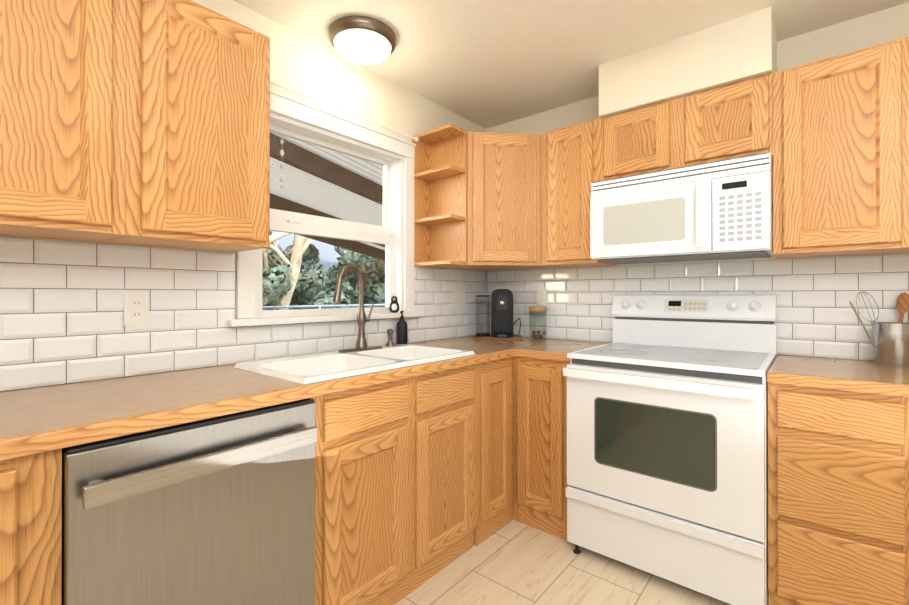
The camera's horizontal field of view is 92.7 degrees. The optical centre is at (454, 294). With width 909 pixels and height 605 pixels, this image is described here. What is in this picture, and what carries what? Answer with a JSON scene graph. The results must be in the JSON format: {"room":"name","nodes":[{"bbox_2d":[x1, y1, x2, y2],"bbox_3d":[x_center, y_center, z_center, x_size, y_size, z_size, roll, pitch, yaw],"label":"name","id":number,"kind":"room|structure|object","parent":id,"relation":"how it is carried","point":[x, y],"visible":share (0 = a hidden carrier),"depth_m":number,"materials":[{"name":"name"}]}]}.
{"room":"kitchen","nodes":[
{"label":"kitchen","id":0,"kind":"room"},
{"bbox_2d":[0,0,485,391],"bbox_3d":[-1.308,-0.008,1.431,0.140,2.420,4.940,0,0,40],"label":"wall","id":1,"kind":"structure","parent":0,"point":[304,65],"depth_m":2.19,"materials":[{"name":"beige paint"}]},
{"bbox_2d":[0,0,125,242],"bbox_3d":[-1.207,-0.561,1.189,0.323,0.775,0.434,0,0,40],"label":"upper cabinet","id":2,"kind":"object","parent":1,"relation":"attached to","point":[62,119],"visible":1,"depth_m":1.16,"materials":[{"name":"brown wood"}]},
{"bbox_2d":[100,0,269,252],"bbox_3d":[-0.929,-0.560,1.524,0.323,0.775,0.434,0,0,40],"label":"upper cabinet","id":3,"kind":"object","parent":1,"relation":"attached to","point":[197,126],"visible":0.98,"depth_m":1.40,"materials":[{"name":"brown wood"}]},
{"bbox_2d":[0,237,485,391],"bbox_3d":[-0.817,0.061,1.907,0.008,0.457,3.300,0,0,40],"label":"tile backsplash","id":4,"kind":"structure","parent":1,"relation":"attached to","point":[61,312],"depth_m":1.56,"materials":[{"name":"white tile"}]},
{"bbox_2d":[124,292,148,325],"bbox_3d":[-1.120,0.050,1.528,0.009,0.118,0.072,0,0,40],"label":"outlet","id":5,"kind":"object","parent":4,"relation":"attached to","point":[136,308],"visible":1,"depth_m":1.52,"materials":[{"name":"white plastic"}]},
{"bbox_2d":[454,290,464,307],"bbox_3d":[0.037,0.032,2.921,0.014,0.118,0.118,0,0,40],"label":"switch plate","id":6,"kind":"object","parent":4,"relation":"attached to","point":[459,298],"visible":1,"depth_m":2.92,"materials":[{"name":"white plastic"}]},
{"bbox_2d":[227,88,422,326],"bbox_3d":[-0.613,-0.382,2.229,0.188,1.032,1.110,0,0,40],"label":"window","id":7,"kind":"structure","parent":1,"relation":"in","point":[388,234],"depth_m":2.25,"materials":[{"name":"white paint"}]},
{"bbox_2d":[279,140,284,188],"bbox_3d":[-0.788,-0.631,1.983,0.025,0.301,0.024,0,0,40],"label":"suncatcher","id":8,"kind":"object","parent":7,"relation":"hanging from","point":[281,178],"visible":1,"depth_m":1.98,"materials":[{"name":"clear glass"}]},
{"bbox_2d":[389,296,398,312],"bbox_3d":[-0.342,0.057,2.469,0.059,0.095,0.057,0,0,40],"label":"figurine","id":9,"kind":"object","parent":7,"relation":"on","point":[394,306],"visible":1,"depth_m":2.45,"materials":[{"name":"black"}]},
{"bbox_2d":[270,81,418,140],"bbox_3d":[-0.550,-0.916,2.169,0.022,0.022,1.037,0,0,40],"label":"window trim","id":10,"kind":"structure","parent":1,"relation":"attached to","point":[317,100],"depth_m":2.14,"materials":[{"name":"white paint"}]},
{"bbox_2d":[412,124,467,266],"bbox_3d":[-0.088,-0.557,2.556,0.304,0.775,0.150,0,0,40],"label":"open shelf","id":11,"kind":"object","parent":1,"relation":"attached to","point":[441,197],"visible":0.98,"depth_m":2.59,"materials":[{"name":"brown wood"}]},
{"bbox_2d":[233,0,908,128],"bbox_3d":[0.357,-1.282,-0.035,4.580,0.120,5.080,0,0,40],"label":"ceiling","id":12,"kind":"structure","parent":0,"point":[486,64],"depth_m":2.02,"materials":[{"name":"white paint"}]},
{"bbox_2d":[329,16,395,64],"bbox_3d":[-0.432,-1.167,2.046,0.312,0.098,0.312,0,0,40],"label":"ceiling light fixture","id":13,"kind":"object","parent":12,"relation":"attached to","point":[362,40],"visible":1,"depth_m":1.96,"materials":[{"name":"white glass"}]},
{"bbox_2d":[395,520,768,604],"bbox_3d":[0.357,1.258,-0.042,4.580,0.120,5.080,0,0,40],"label":"floor","id":14,"kind":"structure","parent":0,"point":[513,562],"depth_m":1.82,"materials":[{"name":"tile"}]},
{"bbox_2d":[0,449,61,604],"bbox_3d":[-1.348,0.762,0.775,0.628,0.876,0.882,0,0,40],"label":"base cabinet","id":15,"kind":"object","parent":14,"relation":"on","point":[30,529],"visible":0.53,"depth_m":0.89,"materials":[{"name":"brown wood"}]},
{"bbox_2d":[61,398,317,604],"bbox_3d":[-0.844,0.766,1.319,0.656,0.872,0.591,0,0,40],"label":"dishwasher","id":16,"kind":"object","parent":14,"relation":"on","point":[219,510],"visible":0.85,"depth_m":1.10,"materials":[{"name":"silver metal"}]},
{"bbox_2d":[311,364,475,604],"bbox_3d":[-0.404,0.766,1.916,0.628,0.876,0.885,0,0,40],"label":"base cabinet","id":17,"kind":"object","parent":14,"relation":"on","point":[395,505],"visible":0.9,"depth_m":1.64,"materials":[{"name":"brown wood"}]},
{"bbox_2d":[473,356,569,546],"bbox_3d":[0.301,0.768,2.514,0.952,0.876,0.934,0,0,40],"label":"base cabinet","id":18,"kind":"object","parent":14,"relation":"on","point":[521,439],"visible":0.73,"depth_m":2.19,"materials":[{"name":"brown wood"}]},
{"bbox_2d":[0,339,559,460],"bbox_3d":[-0.576,0.308,1.706,0.634,0.038,3.298,0,0,40],"label":"countertop","id":19,"kind":"structure","parent":18,"relation":"on","point":[42,419],"depth_m":1.21,"materials":[{"name":"laminate"}]},
{"bbox_2d":[234,344,474,383],"bbox_3d":[-0.384,0.362,1.895,0.506,0.179,0.911,0,0,40],"label":"sink basin","id":20,"kind":"object","parent":19,"relation":"in","point":[307,369],"visible":0.38,"depth_m":1.86,"materials":[{"name":"white ceramic"}]},
{"bbox_2d":[332,265,394,351],"bbox_3d":[-0.440,0.066,2.143,0.095,0.413,0.416,0,0,40],"label":"faucet set","id":21,"kind":"object","parent":19,"relation":"on","point":[361,342],"visible":1,"depth_m":2.12,"materials":[{"name":"silver metal"}]},
{"bbox_2d":[397,311,406,343],"bbox_3d":[-0.298,0.192,2.459,0.062,0.197,0.064,0,0,40],"label":"soap dispenser","id":22,"kind":"object","parent":19,"relation":"on","point":[401,330],"visible":0.83,"depth_m":2.43,"materials":[{"name":"black"}]},
{"bbox_2d":[473,335,523,339],"bbox_3d":[0.291,0.286,2.880,0.320,0.012,0.240,0,0,6],"label":"cutting board","id":23,"kind":"object","parent":19,"relation":"on","point":[518,337],"visible":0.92,"depth_m":2.77,"materials":[{"name":"brown wood"}]},
{"bbox_2d":[476,288,520,337],"bbox_3d":[0.290,0.118,2.915,0.304,0.322,0.245,0,0,40],"label":"coffee machine","id":24,"kind":"object","parent":23,"relation":"on","point":[502,324],"visible":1,"depth_m":2.82,"materials":[{"name":"black plastic"}]},
{"bbox_2d":[529,306,546,339],"bbox_3d":[0.542,0.186,2.822,0.116,0.212,0.116,0,0,40],"label":"glass jar","id":25,"kind":"object","parent":19,"relation":"on","point":[539,309],"visible":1,"depth_m":2.80,"materials":[{"name":"clear glass"}]},
{"bbox_2d":[448,336,551,343],"bbox_3d":[0.288,0.311,2.704,0.450,0.038,0.659,0,0,40],"label":"countertop","id":26,"kind":"structure","parent":18,"relation":"on","point":[469,339],"depth_m":2.67,"materials":[{"name":"laminate"}]},
{"bbox_2d":[512,339,608,361],"bbox_3d":[0.650,0.310,2.419,0.293,0.038,0.636,0,0,40],"label":"countertop","id":27,"kind":"structure","parent":18,"relation":"on","point":[555,350],"depth_m":2.32,"materials":[{"name":"laminate"}]},
{"bbox_2d":[563,294,776,604],"bbox_3d":[1.009,0.602,2.023,0.757,1.204,0.730,0,0,40],"label":"range","id":28,"kind":"object","parent":14,"relation":"on","point":[667,436],"visible":1,"depth_m":1.79,"materials":[{"name":"white metal"}]},
{"bbox_2d":[768,383,908,604],"bbox_3d":[1.501,0.765,1.718,0.382,0.876,0.628,0,0,40],"label":"drawers","id":29,"kind":"object","parent":14,"relation":"on","point":[838,497],"visible":0.85,"depth_m":1.48,"materials":[{"name":"brown wood"}]},
{"bbox_2d":[767,355,908,397],"bbox_3d":[1.730,0.307,1.527,0.983,0.038,0.633,0,0,40],"label":"countertop","id":30,"kind":"structure","parent":29,"relation":"on","point":[860,376],"depth_m":1.56,"materials":[{"name":"laminate"}]},
{"bbox_2d":[849,292,908,367],"bbox_3d":[1.798,0.139,1.748,0.315,0.300,0.127,0,0,40],"label":"utensil crock","id":31,"kind":"object","parent":30,"relation":"on","point":[890,343],"visible":1,"depth_m":1.74,"materials":[{"name":"silver metal"}]},
{"bbox_2d":[599,6,776,117],"bbox_3d":[1.160,-1.081,2.199,0.743,0.268,0.335,0,0,40],"label":"soffit","id":32,"kind":"structure","parent":0,"point":[742,48],"depth_m":2.02,"materials":[{"name":"beige paint"}]},
{"bbox_2d":[486,2,908,360],"bbox_3d":[1.986,-0.007,1.819,4.440,2.420,0.140,0,0,40],"label":"wall","id":33,"kind":"structure","parent":0,"point":[876,28],"depth_m":2.02,"materials":[{"name":"beige paint"}]},
{"bbox_2d":[435,132,559,270],"bbox_3d":[0.272,-0.556,2.753,0.609,0.775,0.609,0,0,40],"label":"upper cabinet","id":34,"kind":"object","parent":33,"relation":"attached to","point":[504,201],"visible":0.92,"depth_m":2.53,"materials":[{"name":"brown wood"}]},
{"bbox_2d":[541,119,616,267],"bbox_3d":[0.730,-0.557,2.558,0.343,0.775,0.323,0,0,40],"label":"upper cabinet","id":35,"kind":"object","parent":33,"relation":"attached to","point":[569,165],"visible":0.77,"depth_m":2.44,"materials":[{"name":"brown wood"}]},
{"bbox_2d":[598,73,772,180],"bbox_3d":[1.156,-0.768,2.206,0.761,0.355,0.323,0,0,40],"label":"upper cabinet","id":36,"kind":"object","parent":33,"relation":"attached to","point":[730,121],"visible":0.73,"depth_m":2.04,"materials":[{"name":"brown wood"}]},
{"bbox_2d":[590,152,774,263],"bbox_3d":[1.113,-0.380,2.152,0.756,0.408,0.459,0,0,40],"label":"microwave","id":37,"kind":"object","parent":36,"relation":"attached to","point":[719,210],"visible":1,"depth_m":1.97,"materials":[{"name":"white plastic"},{"name":"painted metal"},{"name":"glass"}]},
{"bbox_2d":[487,254,908,360],"bbox_3d":[1.272,0.062,2.313,2.690,0.457,0.008,0,0,40],"label":"tile backsplash","id":38,"kind":"structure","parent":33,"relation":"attached to","point":[816,316],"depth_m":2.11,"materials":[{"name":"white tile"}]},
{"bbox_2d":[537,288,546,305],"bbox_3d":[0.580,0.017,2.877,0.072,0.118,0.008,0,0,40],"label":"duplex electrical outlet","id":39,"kind":"object","parent":38,"relation":"attached to","point":[541,296],"visible":1,"depth_m":2.87,"materials":[{"name":"white plastic"}]},
{"bbox_2d":[773,37,908,258],"bbox_3d":[1.621,-0.559,1.821,0.443,0.775,0.323,0,0,40],"label":"upper cabinet","id":40,"kind":"object","parent":33,"relation":"attached to","point":[841,155],"visible":1,"depth_m":1.70,"materials":[{"name":"brown wood"}]},
{"label":"outside","id":41,"kind":"structure","parent":0,"visible":0},
{"bbox_2d":[262,231,384,309],"bbox_3d":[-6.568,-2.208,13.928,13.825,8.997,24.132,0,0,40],"label":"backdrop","id":42,"kind":"structure","parent":41,"point":[327,267],"depth_m":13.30,"materials":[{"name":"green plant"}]},
{"bbox_3d":[-15.233,1.796,15.983,39.840,0.200,60.000,0,0,40],"label":"ground","id":43,"kind":"structure","parent":41,"visible":0},
{"bbox_2d":[270,132,384,260],"bbox_3d":[-2.362,-0.327,3.538,3.950,3.970,9.240,0,0,40],"label":"patio cover","id":44,"kind":"object","parent":43,"relation":"on","point":[311,181],"depth_m":4.81,"materials":[{"name":"white wood"}]}
]}

